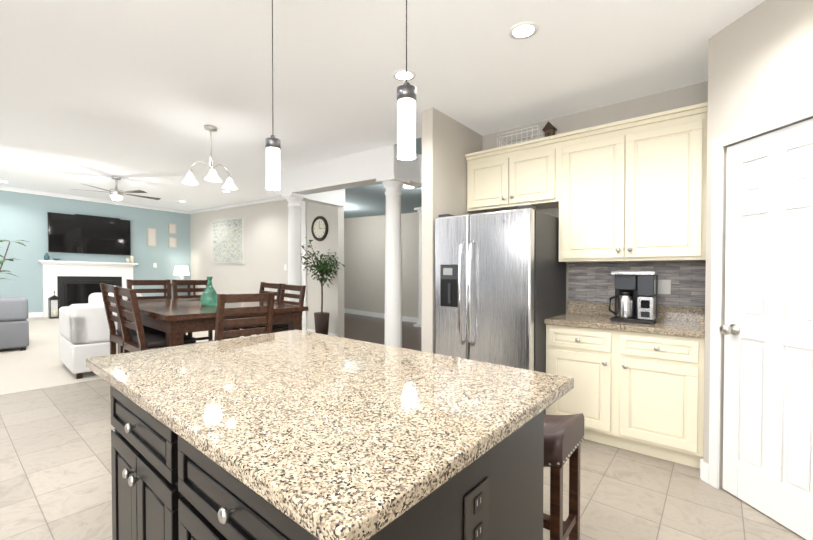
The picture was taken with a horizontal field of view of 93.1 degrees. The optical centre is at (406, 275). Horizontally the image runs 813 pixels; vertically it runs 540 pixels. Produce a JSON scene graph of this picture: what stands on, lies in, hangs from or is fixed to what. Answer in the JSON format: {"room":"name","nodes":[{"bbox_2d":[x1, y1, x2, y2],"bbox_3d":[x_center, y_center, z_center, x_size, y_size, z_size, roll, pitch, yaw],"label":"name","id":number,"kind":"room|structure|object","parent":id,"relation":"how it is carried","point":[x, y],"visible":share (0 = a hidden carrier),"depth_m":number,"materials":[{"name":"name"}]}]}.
{"room":"kitchen","nodes":[
{"label":"kitchen","id":0,"kind":"room"},
{"bbox_2d":[0,190,191,312],"bbox_3d":[-8.486,-0.482,7.866,0.120,2.921,7.900,1,1,39],"label":"wall","id":1,"kind":"structure","parent":0,"point":[23,216],"depth_m":8.72,"materials":[{"name":"blue paint"}]},
{"bbox_2d":[47,212,130,254],"bbox_3d":[-7.393,-0.964,9.033,0.101,0.920,1.520,1,1,39],"label":"wall-mounted tv","id":2,"kind":"object","parent":1,"relation":"attached to","point":[79,233],"visible":1,"depth_m":8.95,"materials":[{"name":"black plastic"}]},
{"bbox_2d":[0,186,187,317],"bbox_3d":[-8.453,-0.483,7.744,0.085,2.911,7.750,1,1,39],"label":"crown molding","id":3,"kind":"structure","parent":1,"relation":"attached to","point":[33,314],"depth_m":8.81,"materials":[{"name":"white wood"}]},
{"bbox_2d":[147,228,155,246],"bbox_3d":[-6.636,-1.010,10.028,0.026,0.485,0.200,1,1,39],"label":"picture frame","id":4,"kind":"object","parent":1,"relation":"attached to","point":[151,236],"visible":0.96,"depth_m":10.01,"materials":[{"name":"beige"}]},
{"bbox_2d":[168,223,175,233],"bbox_3d":[-6.328,-1.275,10.405,0.026,0.285,0.190,1,1,39],"label":"picture frame","id":5,"kind":"object","parent":1,"relation":"attached to","point":[171,228],"visible":0.94,"depth_m":10.38,"materials":[{"name":"beige"}]},
{"bbox_2d":[168,237,176,247],"bbox_3d":[-6.328,-0.905,10.411,0.026,0.285,0.190,1,1,39],"label":"picture frame","id":6,"kind":"object","parent":1,"relation":"attached to","point":[172,242],"visible":0.98,"depth_m":10.40,"materials":[{"name":"beige"}]},
{"bbox_2d":[188,200,343,337],"bbox_3d":[-3.580,-0.322,8.886,6.170,2.918,0.150,1,1,39],"label":"wall","id":7,"kind":"structure","parent":0,"point":[265,224],"depth_m":8.28,"materials":[{"name":"beige paint"}]},
{"bbox_2d":[213,218,243,263],"bbox_3d":[-4.356,-0.848,9.381,1.490,1.103,0.041,1,1,39],"label":"canvas art","id":8,"kind":"object","parent":7,"relation":"attached to","point":[228,240],"visible":1,"depth_m":9.31},
{"bbox_2d":[188,196,337,336],"bbox_3d":[-3.632,-0.325,8.776,6.110,2.910,0.085,1,1,39],"label":"crown molding","id":9,"kind":"structure","parent":7,"relation":"attached to","point":[275,199],"depth_m":8.78,"materials":[{"name":"white wood"}]},
{"bbox_2d":[301,201,306,330],"bbox_3d":[-1.989,-0.198,7.484,0.130,2.654,0.029,1,1,39],"label":"trim","id":10,"kind":"structure","parent":7,"relation":"attached to","point":[303,242],"depth_m":7.46,"materials":[{"name":"white wood"}]},
{"bbox_2d":[311,216,327,240],"bbox_3d":[-1.623,-0.884,7.171,0.470,0.470,0.040,1,1,39],"label":"wall clock","id":11,"kind":"object","parent":7,"relation":"attached to","point":[319,228],"visible":1,"depth_m":7.16,"materials":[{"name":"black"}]},
{"bbox_2d":[344,212,418,317],"bbox_3d":[-0.110,-0.273,9.855,8.650,2.865,0.120,1,1,39],"label":"wall","id":12,"kind":"structure","parent":0,"point":[364,237],"depth_m":10.39,"materials":[{"name":"beige paint"}]},
{"bbox_2d":[344,308,417,321],"bbox_3d":[-0.153,1.023,9.823,8.410,0.250,0.016,1,1,39],"label":"baseboard","id":13,"kind":"structure","parent":12,"relation":"attached to","point":[358,312],"depth_m":10.41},
{"bbox_2d":[0,0,764,217],"bbox_3d":[-2.719,-1.753,5.061,12.590,0.494,10.820,1,1,39],"label":"ceiling","id":14,"kind":"structure","parent":0,"point":[134,94],"depth_m":2.90,"materials":[{"name":"white paint"}]},
{"bbox_2d":[74,176,160,200],"bbox_3d":[-4.982,-1.508,6.688,1.298,0.408,1.260,1,1,39],"label":"ceiling fan","id":15,"kind":"object","parent":14,"relation":"hanging from","point":[116,194],"visible":1,"depth_m":6.59,"materials":[{"name":"silver metal"}]},
{"bbox_2d":[182,125,236,189],"bbox_3d":[-2.014,-1.261,4.058,0.535,0.604,0.518,1,1,39],"label":"chandelier","id":16,"kind":"object","parent":14,"relation":"hanging from","point":[212,176],"visible":1,"depth_m":4.02,"materials":[{"name":"silver metal"}]},
{"bbox_2d":[265,0,280,189],"bbox_3d":[-0.669,-0.947,1.924,0.110,1.020,0.110,1,1,39],"label":"pendant light","id":17,"kind":"object","parent":14,"relation":"hanging from","point":[273,145],"visible":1,"depth_m":1.91,"materials":[{"name":"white glass"}]},
{"bbox_2d":[307,193,344,206],"bbox_3d":[-1.468,-1.403,6.415,0.200,0.379,1.010,1,1,39],"label":"soffit","id":18,"kind":"structure","parent":14,"relation":"attached to","point":[336,199],"depth_m":6.56,"materials":[{"name":"white paint"}]},
{"bbox_2d":[275,145,406,200],"bbox_3d":[-1.012,-1.368,5.230,2.400,0.420,0.220,1,1,39],"label":"soffit","id":19,"kind":"structure","parent":14,"relation":"attached to","point":[328,182],"depth_m":4.97,"materials":[{"name":"white paint"}]},
{"bbox_2d":[393,69,415,80],"bbox_3d":[-0.017,-1.468,2.817,0.168,0.007,0.168,1,1,30],"label":"recessed light","id":20,"kind":"object","parent":14,"relation":"in","point":[400,75],"depth_m":2.81,"materials":[{"name":"white"}]},
{"bbox_2d":[397,0,416,159],"bbox_3d":[0.000,-0.938,1.383,0.110,1.020,0.110,1,1,39],"label":"pendant light","id":21,"kind":"object","parent":14,"relation":"hanging from","point":[406,116],"visible":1,"depth_m":1.36,"materials":[{"name":"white glass"}]},
{"bbox_2d":[404,154,421,187],"bbox_3d":[0.444,-1.324,4.639,1.010,0.350,0.230,1,1,39],"label":"soffit","id":22,"kind":"structure","parent":14,"relation":"attached to","point":[414,166],"depth_m":4.73,"materials":[{"name":"white paint"}]},
{"bbox_2d":[509,21,537,39],"bbox_3d":[0.696,-1.459,2.291,0.168,0.006,0.168,1,1,30],"label":"recessed light","id":23,"kind":"object","parent":14,"relation":"in","point":[522,30],"depth_m":2.28,"materials":[{"name":"white"}]},
{"bbox_2d":[0,313,805,539],"bbox_3d":[-2.673,1.087,5.068,12.470,0.495,10.820,1,1,39],"label":"floor","id":24,"kind":"structure","parent":0,"point":[56,427],"depth_m":2.38,"materials":[{"name":"tile"}]},
{"bbox_2d":[0,240,27,280],"bbox_3d":[-7.010,0.160,6.543,0.919,1.603,0.962,1,1,39],"label":"floor plant","id":25,"kind":"object","parent":24,"relation":"on","point":[10,259],"visible":0.77,"depth_m":6.68,"materials":[{"name":"green plant"}]},
{"bbox_2d":[0,297,28,350],"bbox_3d":[-6.387,0.651,4.721,0.920,0.793,2.420,1,1,39],"label":"sofa","id":26,"kind":"object","parent":24,"relation":"on","point":[14,327],"visible":1,"depth_m":5.26,"materials":[{"name":"grey fabric"}]},
{"bbox_2d":[48,291,60,318],"bbox_3d":[-7.607,0.615,8.318,0.180,0.595,0.180,1,1,39],"label":"lantern","id":27,"kind":"object","parent":24,"relation":"on","point":[54,312],"visible":0.88,"depth_m":8.30,"materials":[{"name":"black metal"}]},
{"bbox_2d":[38,260,137,316],"bbox_3d":[-7.270,0.286,8.928,0.449,1.286,1.800,1,1,39],"label":"fireplace","id":28,"kind":"object","parent":24,"relation":"on","point":[69,283],"visible":0.69,"depth_m":8.80,"materials":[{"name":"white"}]},
{"bbox_2d":[44,253,59,260],"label":"mantel decor","id":29,"kind":"object","parent":28,"relation":"on","point":[46,257],"depth_m":8.37,"materials":[{"name":"teal glass"}]},
{"bbox_2d":[126,256,133,262],"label":"mantel decor","id":30,"kind":"object","parent":28,"relation":"on","point":[128,260],"depth_m":9.57,"materials":[{"name":"beige"}]},
{"bbox_2d":[59,293,141,378],"bbox_3d":[-3.617,0.660,4.744,0.929,0.937,0.929,1,1,39],"label":"armchair","id":31,"kind":"object","parent":24,"relation":"on","point":[84,330],"visible":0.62,"depth_m":4.25,"materials":[{"name":"white fabric"}]},
{"bbox_2d":[100,283,164,398],"bbox_3d":[-2.506,0.625,3.620,0.450,1.114,0.500,1,1,39],"label":"dining chair","id":32,"kind":"object","parent":24,"relation":"on","point":[116,336],"visible":0.31,"depth_m":3.56,"materials":[{"name":"brown wood"}]},
{"bbox_2d":[112,286,196,352],"bbox_3d":[-2.153,0.642,3.310,0.450,1.114,0.500,1,1,39],"label":"dining chair","id":33,"kind":"object","parent":24,"relation":"on","point":[140,341],"visible":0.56,"depth_m":3.17,"materials":[{"name":"brown wood"}]},
{"bbox_2d":[126,279,185,334],"bbox_3d":[-2.927,0.595,4.507,0.500,1.114,0.450,1,1,39],"label":"dining chair","id":34,"kind":"object","parent":24,"relation":"on","point":[131,283],"visible":0.12,"depth_m":4.63,"materials":[{"name":"brown wood"}]},
{"bbox_2d":[164,283,194,295],"bbox_3d":[-6.099,0.562,10.358,0.420,0.762,0.650,1,1,39],"label":"console table","id":35,"kind":"object","parent":24,"relation":"on","point":[188,292],"visible":0.02,"depth_m":10.46,"materials":[{"name":"brown wood"}]},
{"bbox_2d":[174,266,189,279],"bbox_3d":[-6.063,-0.037,10.377,0.380,0.468,0.380,1,1,39],"label":"table lamp","id":36,"kind":"object","parent":35,"relation":"on","point":[181,271],"visible":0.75,"depth_m":10.25,"materials":[{"name":"white fabric"}]},
{"bbox_2d":[172,279,226,340],"bbox_3d":[-2.625,0.600,4.880,0.500,1.114,0.450,1,1,39],"label":"dining chair","id":37,"kind":"object","parent":24,"relation":"on","point":[175,283],"visible":0.15,"depth_m":4.97,"materials":[{"name":"brown wood"}]},
{"bbox_2d":[110,298,307,353],"bbox_3d":[-2.048,0.734,4.030,1.500,0.960,1.360,1,1,39],"label":"dining table","id":38,"kind":"object","parent":24,"relation":"on","point":[174,320],"visible":0.38,"depth_m":3.49,"materials":[{"name":"brown wood"}]},
{"bbox_2d":[200,277,216,305],"bbox_3d":[-1.983,0.151,3.878,0.176,0.290,0.176,1,1,39],"label":"vase","id":39,"kind":"object","parent":38,"relation":"on","point":[208,297],"visible":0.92,"depth_m":3.83,"materials":[{"name":"green glass"}]},
{"bbox_2d":[197,292,274,342],"bbox_3d":[-1.419,0.676,3.160,0.500,1.099,0.450,1,1,39],"label":"dining chair","id":40,"kind":"object","parent":24,"relation":"on","point":[222,311],"visible":0.31,"depth_m":3.01,"materials":[{"name":"brown wood"}]},
{"bbox_2d":[227,282,281,338],"bbox_3d":[-1.883,0.633,4.789,0.450,1.102,0.500,1,1,39],"label":"dining chair","id":41,"kind":"object","parent":24,"relation":"on","point":[263,285],"visible":0.17,"depth_m":4.88,"materials":[{"name":"brown wood"}]},
{"bbox_2d":[246,284,305,335],"bbox_3d":[-1.518,0.651,4.494,0.450,1.102,0.500,1,1,39],"label":"dining chair","id":42,"kind":"object","parent":24,"relation":"on","point":[284,326],"visible":0.29,"depth_m":4.53,"materials":[{"name":"brown wood"}]},
{"bbox_2d":[281,192,307,301],"bbox_3d":[-1.681,-0.030,5.792,0.300,2.405,0.300,1,1,39],"label":"column","id":43,"kind":"structure","parent":24,"relation":"on","point":[294,199],"depth_m":5.71,"materials":[{"name":"white paint"}]},
{"bbox_2d":[301,237,344,334],"bbox_3d":[-1.570,0.238,6.555,0.883,1.827,0.869,1,1,39],"label":"ficus tree","id":44,"kind":"object","parent":24,"relation":"on","point":[321,319],"visible":0.98,"depth_m":6.63,"materials":[{"name":"green plant"}]},
{"bbox_2d":[111,394,543,539],"bbox_3d":[-0.450,0.851,1.471,1.639,0.880,0.938,1,1,39],"label":"kitchen island","id":45,"kind":"object","parent":24,"relation":"on","point":[163,489],"depth_m":1.07,"materials":[{"name":"wood"}]},
{"bbox_2d":[86,330,573,539],"bbox_3d":[-0.408,0.388,1.558,1.782,0.042,1.135,1,1,39],"label":"island countertop","id":46,"kind":"structure","parent":45,"relation":"on","point":[351,439],"depth_m":1.06,"materials":[{"name":"beige stone"}]},
{"bbox_2d":[376,174,409,347],"bbox_3d":[-0.157,0.042,4.561,0.300,2.400,0.300,1,1,39],"label":"column","id":47,"kind":"structure","parent":24,"relation":"on","point":[393,184],"depth_m":4.47,"materials":[{"name":"white paint"}]},
{"bbox_2d":[414,207,421,326],"bbox_3d":[0.375,-0.195,8.873,0.300,2.740,0.300,1,1,39],"label":"column","id":48,"kind":"structure","parent":24,"relation":"on","point":[419,322],"depth_m":8.80,"materials":[{"name":"white paint"}]},
{"bbox_2d":[435,205,565,413],"bbox_3d":[0.824,0.360,3.420,0.865,1.800,0.928,1,1,39],"label":"refrigerator","id":49,"kind":"object","parent":24,"relation":"on","point":[500,287],"visible":0.73,"depth_m":3.07,"materials":[{"name":"grey metal"}]},
{"bbox_2d":[543,413,584,539],"bbox_3d":[0.533,0.953,1.788,0.476,0.665,0.326,1,1,39],"label":"bar stool","id":50,"kind":"object","parent":24,"relation":"on","point":[564,437],"visible":0.35,"depth_m":1.60,"materials":[{"name":"brown leather"}]},
{"bbox_2d":[544,301,704,468],"bbox_3d":[1.685,0.754,2.997,1.011,1.025,0.648,1,1,39],"label":"base cabinet","id":51,"kind":"object","parent":24,"relation":"on","point":[638,388],"visible":0.96,"depth_m":2.72,"materials":[{"name":"wood"}]},
{"bbox_2d":[609,271,657,323],"bbox_3d":[1.735,0.155,2.956,0.308,0.380,0.220,1,1,39],"label":"coffee maker","id":52,"kind":"object","parent":51,"relation":"on","point":[636,296],"visible":1,"depth_m":2.89,"materials":[{"name":"black plastic"}]},
{"bbox_2d":[422,107,483,353],"bbox_3d":[1.669,-0.139,5.274,0.120,2.740,4.730,1,1,39],"label":"wall","id":53,"kind":"structure","parent":0,"point":[446,141],"depth_m":3.46,"materials":[{"name":"beige paint"}]},
{"bbox_2d":[484,52,812,447],"bbox_3d":[1.938,-0.108,3.276,2.790,2.740,0.120,1,1,39],"label":"wall","id":54,"kind":"structure","parent":0,"point":[742,98],"depth_m":2.31,"materials":[{"name":"beige paint"}]},
{"bbox_2d":[466,142,556,212],"bbox_3d":[1.050,-0.894,3.678,0.892,0.500,0.348,1,1,39],"label":"upper cabinet","id":55,"kind":"object","parent":54,"relation":"attached to","point":[503,180],"depth_m":3.52,"materials":[{"name":"beige wood"}]},
{"bbox_2d":[497,125,544,146],"bbox_3d":[1.087,-1.273,3.637,0.397,0.147,0.228,1,1,39],"label":"wire basket","id":56,"kind":"object","parent":55,"relation":"on","point":[537,134],"visible":0.44,"depth_m":3.58,"materials":[{"name":"white metal"}]},
{"bbox_2d":[543,121,556,136],"bbox_3d":[1.282,-1.283,3.441,0.100,0.174,0.090,1,1,39],"label":"house","id":57,"kind":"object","parent":55,"relation":"on","point":[549,129],"visible":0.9,"depth_m":3.41,"materials":[{"name":"brown wood"}]},
{"bbox_2d":[557,110,707,261],"bbox_3d":[1.785,-0.627,3.088,0.998,1.015,0.348,1,1,39],"label":"upper cabinet","id":58,"kind":"object","parent":54,"relation":"attached to","point":[631,189],"depth_m":2.91,"materials":[{"name":"beige wood"}]},
{"bbox_2d":[568,261,705,307],"bbox_3d":[1.887,0.058,3.234,1.008,0.360,0.011,1,1,39],"label":"tile backsplash","id":59,"kind":"structure","parent":54,"relation":"attached to","point":[593,282],"depth_m":3.17,"materials":[{"name":"tile"}]},
{"bbox_2d":[658,280,670,293],"bbox_3d":[2.051,0.088,3.089,0.115,0.115,0.009,1,1,39],"label":"electrical outlet plate","id":60,"kind":"object","parent":59,"relation":"attached to","point":[664,286],"visible":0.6,"depth_m":3.08,"materials":[{"name":"white plastic"}]},
{"bbox_2d":[712,134,727,488],"bbox_3d":[1.857,0.227,2.275,0.018,2.102,0.002,1,1,39],"label":"door frame","id":61,"kind":"structure","parent":54,"relation":"attached to","point":[721,142],"depth_m":2.30,"materials":[{"name":"white wood"}]},
{"bbox_2d":[720,118,812,539],"bbox_3d":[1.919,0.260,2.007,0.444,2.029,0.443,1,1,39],"label":"pantry door","id":62,"kind":"structure","parent":54,"relation":"in","point":[766,329],"depth_m":2.02,"materials":[{"name":"white wood"}]}
]}

